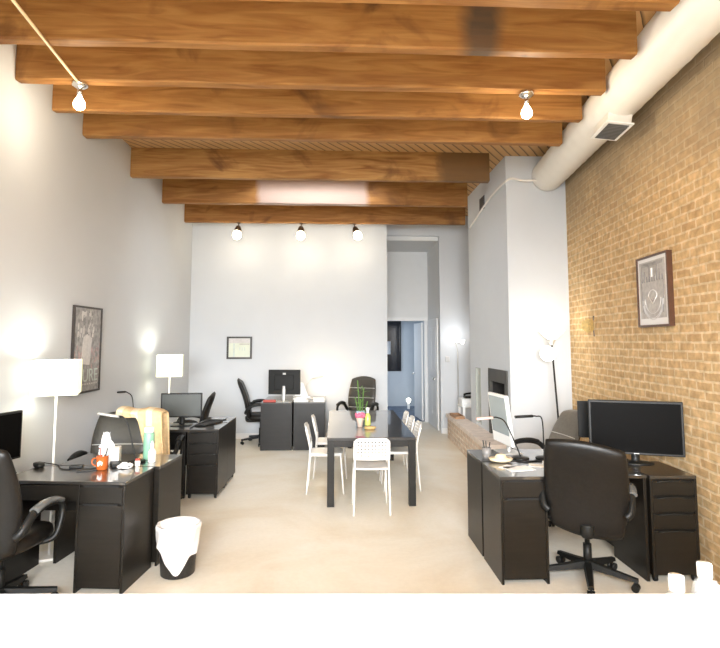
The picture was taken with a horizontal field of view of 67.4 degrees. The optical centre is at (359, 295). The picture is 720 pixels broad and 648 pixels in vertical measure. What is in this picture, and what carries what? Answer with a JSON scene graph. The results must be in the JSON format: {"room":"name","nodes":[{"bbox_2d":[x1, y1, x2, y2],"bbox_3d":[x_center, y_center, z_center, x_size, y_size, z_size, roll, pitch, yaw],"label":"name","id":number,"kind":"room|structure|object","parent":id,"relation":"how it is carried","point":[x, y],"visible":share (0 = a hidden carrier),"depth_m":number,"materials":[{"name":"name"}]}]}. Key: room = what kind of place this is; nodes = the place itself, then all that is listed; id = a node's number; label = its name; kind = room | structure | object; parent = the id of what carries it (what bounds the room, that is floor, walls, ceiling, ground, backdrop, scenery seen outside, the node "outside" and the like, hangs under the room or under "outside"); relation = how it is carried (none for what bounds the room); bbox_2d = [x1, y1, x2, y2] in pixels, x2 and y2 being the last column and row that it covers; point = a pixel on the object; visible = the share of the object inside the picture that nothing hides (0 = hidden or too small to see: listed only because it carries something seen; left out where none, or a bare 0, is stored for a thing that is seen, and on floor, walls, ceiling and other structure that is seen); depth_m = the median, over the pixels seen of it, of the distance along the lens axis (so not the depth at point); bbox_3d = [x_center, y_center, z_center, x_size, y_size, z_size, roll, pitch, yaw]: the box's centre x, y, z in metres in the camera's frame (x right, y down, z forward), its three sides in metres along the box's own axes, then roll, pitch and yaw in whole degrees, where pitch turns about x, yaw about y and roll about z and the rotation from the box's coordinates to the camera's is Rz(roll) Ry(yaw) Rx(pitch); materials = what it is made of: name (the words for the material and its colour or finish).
{"room":"open-plan office","nodes":[
{"label":"open-plan office","id":0,"kind":"room"},
{"bbox_2d":[0,44,192,521],"bbox_3d":[-2.791,-0.050,3.619,0.120,4.200,12.652,0,-5,-3],"label":"wall","id":1,"kind":"structure","parent":0,"point":[76,228],"depth_m":5.33,"materials":[{"name":"white paint"}]},
{"bbox_2d":[69,305,102,395],"bbox_3d":[-2.830,0.554,5.590,0.031,0.885,0.620,0,-5,-2],"label":"framed poster","id":2,"kind":"object","parent":1,"relation":"attached to","point":[86,334],"visible":0.75,"depth_m":5.62,"materials":[{"name":"paper"}]},
{"bbox_2d":[188,216,470,433],"bbox_3d":[-0.033,0.499,10.203,6.140,4.200,0.500,0,-5,-3],"label":"wall","id":3,"kind":"structure","parent":0,"point":[315,305],"depth_m":9.94,"materials":[{"name":"white paint"}]},
{"bbox_2d":[226,337,251,358],"bbox_3d":[-2.189,0.940,9.804,0.455,0.405,0.025,0,-5,-3],"label":"framed picture","id":4,"kind":"object","parent":3,"relation":"attached to","point":[237,347],"visible":1,"depth_m":9.80,"materials":[{"name":"paper"}]},
{"bbox_2d":[229,338,249,356],"bbox_3d":[-2.189,0.940,9.808,0.385,0.341,0.014,0,-5,-3],"label":"print","id":5,"kind":"object","parent":4,"relation":"attached to","point":[238,347],"depth_m":9.80},
{"bbox_2d":[236,433,326,438],"bbox_3d":[-1.293,2.516,9.719,3.595,0.100,0.015,0,-5,-3],"label":"baseboard","id":6,"kind":"structure","parent":3,"relation":"attached to","point":[238,435],"depth_m":9.68,"materials":[{"name":"white paint"}]},
{"bbox_2d":[22,422,719,593],"bbox_3d":[0.222,2.175,4.429,6.340,0.100,14.560,0,-5,-3],"label":"floor","id":7,"kind":"structure","parent":0,"point":[261,533],"depth_m":4.80,"materials":[{"name":"concrete"}]},
{"bbox_2d":[0,449,65,593],"bbox_3d":[-2.362,1.484,3.548,0.684,1.129,0.726,0,-5,1],"label":"office chair","id":8,"kind":"object","parent":7,"relation":"on","point":[18,535],"visible":0.91,"depth_m":3.36,"materials":[{"name":"black leather"}]},
{"bbox_2d":[29,359,82,562],"bbox_3d":[-2.529,1.330,4.455,0.346,1.590,0.346,2,-5,-23],"label":"floor lamp","id":9,"kind":"object","parent":7,"relation":"on","point":[55,378],"visible":0.88,"depth_m":4.37,"materials":[{"name":"white paint"}]},
{"bbox_2d":[4,466,153,593],"bbox_3d":[-2.101,1.710,4.023,0.930,0.760,0.460,0,-5,3],"label":"desk","id":10,"kind":"object","parent":7,"relation":"on","point":[113,507],"visible":0.87,"depth_m":3.83,"materials":[{"name":"black laminate"}]},
{"bbox_2d":[0,410,22,472],"bbox_3d":[-2.680,1.094,3.978,0.180,0.460,0.360,-1,-5,11],"label":"monitor","id":11,"kind":"object","parent":10,"relation":"on","point":[10,422],"visible":0.83,"depth_m":4.05,"materials":[{"name":"black plastic"}]},
{"bbox_2d":[33,461,44,467],"bbox_3d":[-2.530,1.330,4.254,0.110,0.040,0.065,-4,-6,37],"label":"computer mouse","id":12,"kind":"object","parent":10,"relation":"on","point":[39,464],"visible":1,"depth_m":4.22,"materials":[{"name":"black plastic"}]},
{"bbox_2d":[69,464,83,468],"bbox_3d":[-2.218,1.335,4.228,0.100,0.022,0.056,1,-5,-13],"label":"power adapter","id":13,"kind":"object","parent":10,"relation":"on","point":[76,466],"visible":1,"depth_m":4.21,"materials":[{"name":"black plastic"}]},
{"bbox_2d":[76,468,96,471],"bbox_3d":[-2.095,1.334,4.143,0.140,0.009,0.070,2,-5,-23],"label":"smartphone","id":14,"kind":"object","parent":10,"relation":"on","point":[86,469],"visible":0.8,"depth_m":4.14,"materials":[{"name":"black plastic"}]},
{"bbox_2d":[91,454,108,470],"bbox_3d":[-2.016,1.289,4.179,0.128,0.105,0.090,0,-5,-3],"label":"mug","id":15,"kind":"object","parent":10,"relation":"on","point":[101,462],"visible":0.99,"depth_m":4.15,"materials":[{"name":"orange ceramic"}]},
{"bbox_2d":[110,460,121,467],"bbox_3d":[-1.936,1.336,4.291,0.080,0.030,0.140,3,-6,-32],"label":"calculator","id":16,"kind":"object","parent":10,"relation":"on","point":[113,464],"visible":0.79,"depth_m":4.25,"materials":[{"name":"black plastic"}]},
{"bbox_2d":[117,462,132,468],"bbox_3d":[-1.838,1.324,4.226,0.110,0.043,0.100,0,-5,-3],"label":"cable bundle","id":17,"kind":"object","parent":10,"relation":"on","point":[124,465],"visible":1,"depth_m":4.20,"materials":[{"name":"white plastic"}]},
{"bbox_2d":[67,411,142,460],"bbox_3d":[-2.338,1.651,5.070,0.676,1.049,0.709,0,-5,-6],"label":"office chair","id":18,"kind":"object","parent":7,"relation":"on","point":[118,430],"visible":0.17,"depth_m":5.30,"materials":[{"name":"grey leather"}]},
{"bbox_2d":[116,406,169,453],"bbox_3d":[-2.153,1.452,5.375,0.493,0.710,0.295,0,-5,-3],"label":"jacket","id":19,"kind":"object","parent":18,"relation":"on","point":[156,417],"visible":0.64,"depth_m":5.26,"materials":[{"name":"beige fabric"}]},
{"bbox_2d":[53,453,181,565],"bbox_3d":[-1.991,1.749,4.495,0.840,0.760,0.460,0,-5,3],"label":"desk","id":20,"kind":"object","parent":7,"relation":"on","point":[167,467],"visible":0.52,"depth_m":4.41,"materials":[{"name":"black laminate"}]},
{"bbox_2d":[99,432,121,464],"bbox_3d":[-2.044,1.234,4.405,0.166,0.252,0.120,1,-5,-15],"label":"tissue box","id":21,"kind":"object","parent":20,"relation":"on","point":[114,453],"visible":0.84,"depth_m":4.38,"materials":[{"name":"white paper"}]},
{"bbox_2d":[97,412,145,463],"bbox_3d":[-1.957,1.159,4.435,0.394,0.407,0.144,0,-5,-3],"label":"task lamp","id":22,"kind":"object","parent":20,"relation":"on","point":[98,413],"visible":0.8,"depth_m":4.43,"materials":[{"name":"black plastic"}]},
{"bbox_2d":[143,426,154,459],"bbox_3d":[-1.783,1.239,4.562,0.090,0.268,0.089,0,-5,-3],"label":"drink bottle","id":23,"kind":"object","parent":20,"relation":"on","point":[149,434],"visible":0.89,"depth_m":4.53,"materials":[{"name":"green plastic"}]},
{"bbox_2d":[148,441,155,462],"bbox_3d":[-1.707,1.277,4.436,0.064,0.171,0.063,0,-5,-3],"label":"pump bottle","id":24,"kind":"object","parent":20,"relation":"on","point":[152,452],"visible":1,"depth_m":4.41,"materials":[{"name":"plastic"}]},
{"bbox_2d":[156,355,183,392],"bbox_3d":[-2.658,1.601,7.500,0.346,1.555,0.346,1,-5,-17],"label":"floor lamp","id":25,"kind":"object","parent":7,"relation":"on","point":[169,366],"visible":0.78,"depth_m":7.39,"materials":[{"name":"white paint"}]},
{"bbox_2d":[170,434,184,498],"bbox_3d":[-2.276,1.824,5.881,0.676,0.839,0.670,1,-5,-11],"label":"office chair","id":26,"kind":"object","parent":7,"relation":"on","point":[180,438],"visible":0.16,"depth_m":5.81,"materials":[{"name":"black leather"}]},
{"bbox_2d":[155,516,201,579],"bbox_3d":[-1.378,1.912,4.097,0.334,0.370,0.332,0,-5,-3],"label":"waste bin","id":27,"kind":"object","parent":7,"relation":"on","point":[177,538],"visible":1,"depth_m":3.98,"materials":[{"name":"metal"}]},
{"bbox_2d":[169,423,197,498],"bbox_3d":[-2.412,1.896,6.251,0.930,0.760,0.500,0,-5,-3],"label":"desk","id":28,"kind":"object","parent":7,"relation":"on","point":[174,432],"visible":0.27,"depth_m":6.08,"materials":[{"name":"black laminate"}]},
{"bbox_2d":[161,393,202,426],"bbox_3d":[-2.099,1.334,6.373,0.470,0.380,0.180,1,-5,-7],"label":"monitor","id":29,"kind":"object","parent":28,"relation":"on","point":[181,405],"visible":0.96,"depth_m":6.33,"materials":[{"name":"black plastic"}]},
{"bbox_2d":[173,391,215,464],"bbox_3d":[-2.354,1.845,7.397,0.713,1.049,0.686,1,-5,-11],"label":"office chair","id":30,"kind":"object","parent":7,"relation":"on","point":[207,407],"visible":0.24,"depth_m":7.26,"materials":[{"name":"black leather"}]},
{"bbox_2d":[186,423,227,497],"bbox_3d":[-1.768,1.896,6.260,0.350,0.760,0.514,0,-5,-2],"label":"drawer unit","id":31,"kind":"object","parent":7,"relation":"on","point":[207,447],"visible":0.95,"depth_m":6.04,"materials":[{"name":"black laminate"}]},
{"bbox_2d":[199,417,235,484],"bbox_3d":[-1.791,1.942,6.808,0.350,0.760,0.514,0,-5,-2],"label":"drawer unit","id":32,"kind":"object","parent":7,"relation":"on","point":[231,421],"visible":0.31,"depth_m":6.79,"materials":[{"name":"black laminate"}]},
{"bbox_2d":[195,420,222,426],"bbox_3d":[-1.799,1.521,6.441,0.130,0.019,0.400,-1,-5,17],"label":"keyboard","id":33,"kind":"object","parent":32,"relation":"on","point":[213,422],"visible":1,"depth_m":6.38,"materials":[{"name":"black plastic"}]},
{"bbox_2d":[237,378,264,446],"bbox_3d":[-1.749,1.975,9.320,0.762,1.109,0.704,1,-5,-9],"label":"office chair","id":34,"kind":"object","parent":7,"relation":"on","point":[250,416],"visible":0.62,"depth_m":9.12,"materials":[{"name":"black leather"}]},
{"bbox_2d":[260,396,293,450],"bbox_3d":[-1.373,2.141,9.191,0.505,0.760,1.020,0,-5,-3],"label":"desk","id":35,"kind":"object","parent":7,"relation":"on","point":[276,423],"visible":0.81,"depth_m":8.69,"materials":[{"name":"black laminate"}]},
{"bbox_2d":[268,370,300,402],"bbox_3d":[-1.242,1.467,8.812,0.530,0.521,0.180,0,-5,5],"label":"monitor","id":36,"kind":"object","parent":35,"relation":"on","point":[283,382],"visible":1,"depth_m":8.82,"materials":[{"name":"black plastic"}]},
{"bbox_2d":[293,396,325,449],"bbox_3d":[-0.843,2.143,9.215,0.505,0.760,1.020,0,-5,-3],"label":"desk","id":37,"kind":"object","parent":7,"relation":"on","point":[303,411],"visible":0.85,"depth_m":8.71,"materials":[{"name":"black laminate"}]},
{"bbox_2d":[293,382,310,401],"bbox_3d":[-0.960,1.576,8.916,0.291,0.320,0.259,0,-5,-3],"label":"paper stack","id":38,"kind":"object","parent":37,"relation":"on","point":[303,397],"visible":0.97,"depth_m":8.87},
{"bbox_2d":[304,422,343,494],"bbox_3d":[-0.425,1.903,6.402,0.476,0.772,0.391,0,-5,-3],"label":"dining chair","id":39,"kind":"object","parent":7,"relation":"on","point":[338,451],"visible":0.91,"depth_m":6.24,"materials":[{"name":"white plastic"}]},
{"bbox_2d":[311,414,346,478],"bbox_3d":[-0.406,1.961,7.101,0.476,0.772,0.391,0,-5,-3],"label":"dining chair","id":40,"kind":"object","parent":7,"relation":"on","point":[321,440],"visible":0.73,"depth_m":6.93,"materials":[{"name":"white plastic"}]},
{"bbox_2d":[336,376,378,447],"bbox_3d":[-0.038,1.955,9.194,0.680,1.129,0.726,-2,-5,19],"label":"office chair","id":41,"kind":"object","parent":7,"relation":"on","point":[368,383],"visible":0.5,"depth_m":9.41,"materials":[{"name":"black leather"}]},
{"bbox_2d":[0,594,719,647],"bbox_3d":[0.098,1.306,1.225,4.100,1.100,1.000,0,-5,0],"label":"countertop","id":42,"kind":"structure","parent":7,"relation":"on","point":[26,620],"depth_m":1.26,"materials":[{"name":"white stone"}]},
{"bbox_2d":[668,572,684,593],"bbox_3d":[0.879,0.876,1.494,0.074,0.202,0.074,0,-5,-3],"label":"water bottle","id":43,"kind":"object","parent":42,"relation":"on","point":[676,581],"visible":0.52,"depth_m":1.49,"materials":[{"name":"white plastic"}]},
{"bbox_2d":[696,560,712,579],"bbox_3d":[1.015,0.885,1.585,0.074,0.198,0.074,0,-5,-3],"label":"water bottle","id":44,"kind":"object","parent":42,"relation":"on","point":[704,569],"visible":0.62,"depth_m":1.58,"materials":[{"name":"white plastic"}]},
{"bbox_2d":[327,410,415,506],"bbox_3d":[0.073,1.968,6.881,0.953,0.720,2.280,0,-5,-3],"label":"dining table","id":45,"kind":"object","parent":7,"relation":"on","point":[343,430],"visible":0.95,"depth_m":5.91,"materials":[{"name":"black laminate"}]},
{"bbox_2d":[355,412,365,426],"bbox_3d":[0.006,1.490,6.519,0.115,0.172,0.124,4,-6,-43],"label":"flower pot","id":46,"kind":"object","parent":45,"relation":"on","point":[359,417],"visible":1,"depth_m":6.49,"materials":[{"name":"pink ceramic"}]},
{"bbox_2d":[352,380,369,420],"bbox_3d":[0.020,1.358,7.022,0.237,0.520,0.229,3,-6,-34],"label":"bamboo","id":47,"kind":"object","parent":46,"relation":"in","point":[363,389],"visible":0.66,"depth_m":7.02,"materials":[{"name":"green plant"}]},
{"bbox_2d":[365,407,370,425],"bbox_3d":[0.095,1.478,6.631,0.076,0.216,0.076,0,-5,-3],"label":"spray bottle","id":48,"kind":"object","parent":45,"relation":"on","point":[367,416],"visible":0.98,"depth_m":6.60,"materials":[{"name":"plastic"}]},
{"bbox_2d":[351,438,391,515],"bbox_3d":[0.113,1.840,5.650,0.391,0.772,0.476,0,-5,-3],"label":"dining chair","id":49,"kind":"object","parent":7,"relation":"on","point":[376,462],"visible":1,"depth_m":5.48,"materials":[{"name":"white plastic"}]},
{"bbox_2d":[375,411,408,471],"bbox_3d":[0.438,1.992,7.468,0.476,0.772,0.391,0,-5,-3],"label":"dining chair","id":50,"kind":"object","parent":7,"relation":"on","point":[406,413],"visible":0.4,"depth_m":7.53,"materials":[{"name":"white plastic"}]},
{"bbox_2d":[377,415,414,480],"bbox_3d":[0.470,1.952,6.991,0.476,0.772,0.391,0,-5,-3],"label":"dining chair","id":51,"kind":"object","parent":7,"relation":"on","point":[411,422],"visible":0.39,"depth_m":7.06,"materials":[{"name":"white plastic"}]},
{"bbox_2d":[381,421,421,491],"bbox_3d":[0.501,1.912,6.513,0.476,0.772,0.391,0,-5,-3],"label":"dining chair","id":52,"kind":"object","parent":7,"relation":"on","point":[417,427],"visible":0.63,"depth_m":6.38,"materials":[{"name":"white plastic"}]},
{"bbox_2d":[450,340,464,403],"bbox_3d":[1.830,1.708,10.092,0.250,1.772,0.229,4,-6,-40],"label":"floor lamp","id":53,"kind":"object","parent":7,"relation":"on","point":[451,341],"visible":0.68,"depth_m":10.13,"materials":[{"name":"metal"}]},
{"bbox_2d":[457,404,470,415],"bbox_3d":[2.036,2.262,9.688,0.480,0.600,0.400,0,-5,-3],"label":"side table","id":54,"kind":"object","parent":7,"relation":"on","point":[459,406],"visible":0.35,"depth_m":9.51,"materials":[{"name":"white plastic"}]},
{"bbox_2d":[458,397,470,405],"bbox_3d":[1.977,1.895,9.681,0.360,0.130,0.310,0,-5,-3],"label":"printer","id":55,"kind":"object","parent":54,"relation":"on","point":[462,401],"visible":0.48,"depth_m":9.55,"materials":[{"name":"white plastic"}]},
{"bbox_2d":[446,413,505,456],"bbox_3d":[1.689,2.237,8.364,0.338,0.430,3.010,0,-5,-3],"label":"hearth","id":56,"kind":"object","parent":7,"relation":"on","point":[466,435],"visible":0.54,"depth_m":8.18,"materials":[{"name":"brick"}]},
{"bbox_2d":[450,413,464,418],"bbox_3d":[1.689,2.085,9.396,0.160,0.045,0.480,0,-5,-3],"label":"wooden tray","id":57,"kind":"object","parent":56,"relation":"on","point":[454,415],"visible":1,"depth_m":9.31,"materials":[{"name":"brown wood"}]},
{"bbox_2d":[467,449,613,555],"bbox_3d":[1.588,1.766,4.697,1.200,0.760,0.480,0,-5,-3],"label":"desk","id":58,"kind":"object","parent":7,"relation":"on","point":[475,459],"visible":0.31,"depth_m":4.66,"materials":[{"name":"black laminate"}]},
{"bbox_2d":[482,447,490,458],"bbox_3d":[1.074,1.330,4.579,0.076,0.090,0.075,0,-5,-3],"label":"pen holder","id":59,"kind":"object","parent":58,"relation":"on","point":[486,452],"visible":0.93,"depth_m":4.55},
{"bbox_2d":[476,416,528,460],"bbox_3d":[1.202,1.194,4.551,0.443,0.357,0.144,0,-5,-3],"label":"task lamp","id":60,"kind":"object","parent":58,"relation":"on","point":[517,457],"visible":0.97,"depth_m":4.54,"materials":[{"name":"black plastic"}]},
{"bbox_2d":[488,392,522,454],"bbox_3d":[1.312,1.135,4.832,0.193,0.520,0.400,1,-5,-9],"label":"monitor","id":61,"kind":"object","parent":58,"relation":"on","point":[498,403],"visible":0.94,"depth_m":4.78,"materials":[{"name":"white plastic"}]},
{"bbox_2d":[514,415,544,459],"bbox_3d":[1.467,1.188,4.558,0.313,0.369,0.144,0,-5,-3],"label":"task lamp","id":62,"kind":"object","parent":58,"relation":"on","point":[540,457],"visible":0.78,"depth_m":4.55,"materials":[{"name":"black plastic"}]},
{"bbox_2d":[577,401,626,457],"bbox_3d":[2.174,1.156,4.715,0.500,0.461,0.180,-1,-5,9],"label":"monitor","id":63,"kind":"object","parent":58,"relation":"on","point":[582,406],"visible":0.2,"depth_m":4.78,"materials":[{"name":"black plastic"}]},
{"bbox_2d":[511,409,580,526],"bbox_3d":[1.875,1.690,5.474,0.806,1.039,0.684,1,-5,-10],"label":"office chair","id":64,"kind":"object","parent":7,"relation":"on","point":[566,425],"visible":0.17,"depth_m":5.61,"materials":[{"name":"grey leather"}]},
{"bbox_2d":[537,330,564,418],"bbox_3d":[2.401,1.363,6.625,0.384,1.884,0.330,0,-5,-3],"label":"lamp","id":65,"kind":"object","parent":7,"relation":"on","point":[547,353],"visible":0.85,"depth_m":6.61,"materials":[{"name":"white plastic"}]},
{"bbox_2d":[482,462,649,584],"bbox_3d":[1.561,1.723,4.177,1.100,0.760,0.480,0,-5,-3],"label":"desk","id":66,"kind":"object","parent":7,"relation":"on","point":[515,523],"visible":0.77,"depth_m":3.95,"materials":[{"name":"black laminate"}]},
{"bbox_2d":[489,453,512,462],"bbox_3d":[1.156,1.330,4.437,0.200,0.066,0.159,0,-5,-3],"label":"dish","id":67,"kind":"object","parent":66,"relation":"on","point":[501,458],"visible":1,"depth_m":4.40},
{"bbox_2d":[503,465,535,471],"bbox_3d":[1.236,1.342,4.204,0.210,0.003,0.147,1,-5,-15],"label":"paper sheet","id":68,"kind":"object","parent":66,"relation":"on","point":[524,467],"visible":1,"depth_m":4.20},
{"bbox_2d":[539,439,640,593],"bbox_3d":[1.663,1.549,3.965,0.703,1.070,0.715,-2,-5,21],"label":"office chair","id":69,"kind":"object","parent":7,"relation":"on","point":[589,494],"visible":0.88,"depth_m":3.77,"materials":[{"name":"black leather"}]},
{"bbox_2d":[628,461,699,580],"bbox_3d":[2.301,1.723,4.175,0.350,0.760,0.504,0,-5,-2],"label":"drawer unit","id":70,"kind":"object","parent":7,"relation":"on","point":[672,505],"visible":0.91,"depth_m":3.96,"materials":[{"name":"black laminate"}]},
{"bbox_2d":[588,399,685,465],"bbox_3d":[2.246,1.108,4.417,0.700,0.505,0.174,-1,-5,17],"label":"monitor","id":71,"kind":"object","parent":70,"relation":"on","point":[635,428],"visible":0.8,"depth_m":4.36,"materials":[{"name":"black plastic"}]},
{"bbox_2d":[123,11,656,215],"bbox_3d":[0.301,-2.164,4.137,6.240,0.100,13.050,0,-5,-3],"label":"ceiling","id":72,"kind":"structure","parent":0,"point":[497,153],"depth_m":6.86,"materials":[{"name":"wood"}]},
{"bbox_2d":[130,147,489,182],"bbox_3d":[-0.610,-1.685,6.993,4.599,0.378,0.107,0,-5,-3],"label":"ceiling beam","id":73,"kind":"structure","parent":72,"relation":"attached to","point":[146,163],"depth_m":6.95,"materials":[{"name":"wood"}]},
{"bbox_2d":[15,45,605,95],"bbox_3d":[-0.349,-1.901,4.492,4.832,0.363,0.107,0,-5,-3],"label":"ceiling beam","id":74,"kind":"structure","parent":72,"relation":"attached to","point":[35,64],"depth_m":4.44,"materials":[{"name":"wood"}]},
{"bbox_2d":[71,80,88,110],"bbox_3d":[-2.274,-1.619,4.381,0.130,0.226,0.130,0,-5,-3],"label":"pendant bulb","id":75,"kind":"object","parent":74,"relation":"hanging from","point":[78,103],"visible":1,"depth_m":4.36,"materials":[{"name":"white glass"}]},
{"bbox_2d":[518,89,533,118],"bbox_3d":[1.402,-1.605,4.547,0.130,0.226,0.130,0,-5,-3],"label":"pendant bulb","id":76,"kind":"object","parent":74,"relation":"hanging from","point":[526,113],"visible":1,"depth_m":4.52,"materials":[{"name":"white glass"}]},
{"bbox_2d":[162,179,467,207],"bbox_3d":[-0.662,-1.577,8.287,4.645,0.378,0.107,0,-5,-3],"label":"ceiling beam","id":77,"kind":"structure","parent":72,"relation":"attached to","point":[174,191],"depth_m":8.24,"materials":[{"name":"wood"}]},
{"bbox_2d":[52,85,581,122],"bbox_3d":[-0.345,-1.853,5.066,4.907,0.363,0.095,0,-5,-3],"label":"ceiling beam","id":78,"kind":"structure","parent":72,"relation":"attached to","point":[123,100],"depth_m":5.02,"materials":[{"name":"wood"}]},
{"bbox_2d":[0,0,637,59],"bbox_3d":[-0.353,-1.951,3.892,4.756,0.363,0.106,0,-5,-3],"label":"ceiling beam","id":79,"kind":"structure","parent":72,"relation":"attached to","point":[188,24],"depth_m":3.85,"materials":[{"name":"wood"}]},
{"bbox_2d":[11,0,77,81],"bbox_3d":[-2.174,-1.777,3.675,0.022,0.022,1.326,1,-5,-8],"label":"conduit","id":80,"kind":"object","parent":79,"relation":"attached to","point":[14,2],"visible":1,"depth_m":3.70,"materials":[{"name":"metal"}]},
{"bbox_2d":[82,113,562,145],"bbox_3d":[-0.341,-1.802,5.679,4.985,0.363,0.106,0,-5,-3],"label":"ceiling beam","id":81,"kind":"structure","parent":72,"relation":"attached to","point":[95,126],"depth_m":5.62,"materials":[{"name":"wood"}]},
{"bbox_2d":[184,204,464,224],"bbox_3d":[-0.592,-1.467,9.547,4.930,0.388,0.107,0,-5,-3],"label":"ceiling beam","id":82,"kind":"structure","parent":72,"relation":"attached to","point":[193,213],"depth_m":9.49,"materials":[{"name":"wood"}]},
{"bbox_2d":[232,222,240,239],"bbox_3d":[-2.132,-1.133,9.376,0.150,0.315,0.206,0,-5,-3],"label":"spot lamp","id":83,"kind":"object","parent":82,"relation":"hanging from","point":[236,234],"visible":1,"depth_m":9.31,"materials":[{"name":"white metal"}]},
{"bbox_2d":[296,223,304,239],"bbox_3d":[-1.033,-1.129,9.426,0.150,0.315,0.206,0,-5,-3],"label":"spot lamp","id":84,"kind":"object","parent":82,"relation":"hanging from","point":[300,235],"visible":1,"depth_m":9.36,"materials":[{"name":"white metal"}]},
{"bbox_2d":[352,224,361,239],"bbox_3d":[-0.047,-1.128,9.471,0.167,0.308,0.206,0,-5,-3],"label":"spot lamp","id":85,"kind":"object","parent":82,"relation":"hanging from","point":[357,235],"visible":1,"depth_m":9.40,"materials":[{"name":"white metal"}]},
{"bbox_2d":[242,0,679,11],"bbox_3d":[-0.357,-2.000,3.309,4.680,0.363,0.115,0,-5,-3],"label":"ceiling beam","id":86,"kind":"structure","parent":72,"relation":"attached to","point":[615,5],"depth_m":3.36,"materials":[{"name":"wood"}]},
{"bbox_2d":[388,406,421,421],"bbox_3d":[0.795,2.902,13.154,2.200,0.100,2.800,0,-5,-3],"label":"floor","id":87,"kind":"structure","parent":0,"point":[399,410],"depth_m":13.64,"materials":[{"name":"blue carpet"}]},
{"bbox_2d":[387,321,423,405],"bbox_3d":[0.793,1.561,13.316,2.400,2.600,2.900,0,-5,-3],"label":"wall","id":88,"kind":"structure","parent":0,"point":[400,384],"depth_m":14.64,"materials":[{"name":"paint"}]},
{"bbox_2d":[387,321,400,370],"bbox_3d":[0.913,1.358,14.669,0.400,1.350,0.050,0,-5,-3],"label":"window","id":89,"kind":"structure","parent":88,"relation":"in","point":[393,327],"depth_m":14.66,"materials":[{"name":"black glass"}]},
{"bbox_2d":[412,322,423,420],"bbox_3d":[1.302,1.693,12.312,0.110,2.150,0.820,0,-5,-6],"label":"door","id":90,"kind":"structure","parent":88,"relation":"in","point":[418,327],"depth_m":12.21,"materials":[{"name":"white paint"}]},
{"bbox_2d":[387,252,427,421],"bbox_3d":[0.953,0.879,11.873,1.275,3.720,0.100,0,-5,-3],"label":"wall","id":91,"kind":"structure","parent":0,"point":[407,287],"depth_m":11.92,"materials":[{"name":"grey paint"}]},
{"bbox_2d":[387,317,428,421],"bbox_3d":[0.954,1.599,11.751,1.060,2.265,0.025,0,-5,-3],"label":"trim","id":92,"kind":"structure","parent":91,"relation":"attached to","point":[424,319],"depth_m":11.80,"materials":[{"name":"white paint"}]},
{"bbox_2d":[387,236,437,251],"bbox_3d":[0.979,-1.080,11.360,1.265,0.100,1.450,0,-5,-3],"label":"ceiling","id":93,"kind":"structure","parent":0,"point":[394,243],"depth_m":10.95,"materials":[{"name":"grey paint"}]},
{"bbox_2d":[427,242,439,430],"bbox_3d":[1.573,0.821,11.178,0.100,3.720,1.350,0,-5,-3],"label":"wall","id":94,"kind":"structure","parent":0,"point":[432,254],"depth_m":11.11,"materials":[{"name":"grey paint"}]},
{"bbox_2d":[427,318,438,430],"bbox_3d":[1.474,1.575,11.136,0.093,2.190,1.060,0,-5,-3],"label":"door","id":95,"kind":"structure","parent":94,"relation":"in","point":[433,374],"depth_m":10.98,"materials":[{"name":"white paint"}]},
{"bbox_2d":[468,156,571,448],"bbox_3d":[2.293,0.319,8.039,0.820,4.200,2.050,0,-5,-3],"label":"wall","id":96,"kind":"structure","parent":0,"point":[519,287],"depth_m":7.10,"materials":[{"name":"white paint"}]},
{"bbox_2d":[475,367,481,424],"bbox_3d":[2.005,1.559,8.470,0.303,0.860,0.298,0,-5,-3],"label":"trim","id":97,"kind":"structure","parent":96,"relation":"attached to","point":[477,370],"depth_m":8.60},
{"bbox_2d":[479,195,484,210],"bbox_3d":[1.869,-1.417,8.289,0.017,0.200,0.260,0,-5,-3],"label":"air vent","id":98,"kind":"object","parent":96,"relation":"in","point":[482,199],"visible":0.98,"depth_m":8.27,"materials":[{"name":"grey metal"}]},
{"bbox_2d":[488,368,507,432],"bbox_3d":[2.043,1.474,7.429,0.315,0.925,0.850,0,-5,-3],"label":"fireplace insert","id":99,"kind":"object","parent":96,"relation":"in","point":[497,379],"visible":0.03,"depth_m":7.72,"materials":[{"name":"grey metal"}]},
{"bbox_2d":[469,178,535,228],"bbox_3d":[2.060,-1.338,8.025,0.412,0.287,2.036,0,-5,-3],"label":"cable conduit","id":100,"kind":"object","parent":96,"relation":"attached to","point":[508,179],"visible":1,"depth_m":7.35,"materials":[{"name":"metal"}]},
{"bbox_2d":[565,32,719,584],"bbox_3d":[2.643,-0.015,4.030,0.122,4.200,13.050,0,-5,3],"label":"wall","id":101,"kind":"structure","parent":0,"point":[655,188],"depth_m":4.67,"materials":[{"name":"brick"}]},
{"bbox_2d":[581,316,594,335],"bbox_3d":[2.628,0.346,6.202,0.090,0.235,0.153,1,-5,-13],"label":"wall ornament","id":102,"kind":"object","parent":101,"relation":"attached to","point":[587,325],"visible":1,"depth_m":6.21,"materials":[{"name":"gold metal"}]},
{"bbox_2d":[532,0,719,190],"bbox_3d":[2.184,-1.901,2.878,0.417,0.511,8.600,0,-5,4],"label":"air duct","id":103,"kind":"object","parent":101,"relation":"attached to","point":[670,40],"visible":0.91,"depth_m":4.30,"materials":[{"name":"white metal"}]},
{"bbox_2d":[591,111,634,140],"bbox_3d":[2.290,-1.558,4.920,0.281,0.168,0.424,0,-5,-3],"label":"register","id":104,"kind":"object","parent":103,"relation":"attached to","point":[606,125],"depth_m":4.85,"materials":[{"name":"grey plastic"}]},
{"bbox_2d":[635,250,674,327],"bbox_3d":[2.595,-0.047,4.765,0.046,0.635,0.560,0,-5,3],"label":"framed picture","id":105,"kind":"object","parent":101,"relation":"attached to","point":[654,272],"visible":1,"depth_m":4.71,"materials":[{"name":"paper"}]},
{"bbox_2d":[639,257,666,319],"bbox_3d":[2.582,-0.052,4.771,0.046,0.524,0.448,0,-5,-3],"label":"print","id":106,"kind":"object","parent":105,"relation":"attached to","point":[652,271],"depth_m":4.75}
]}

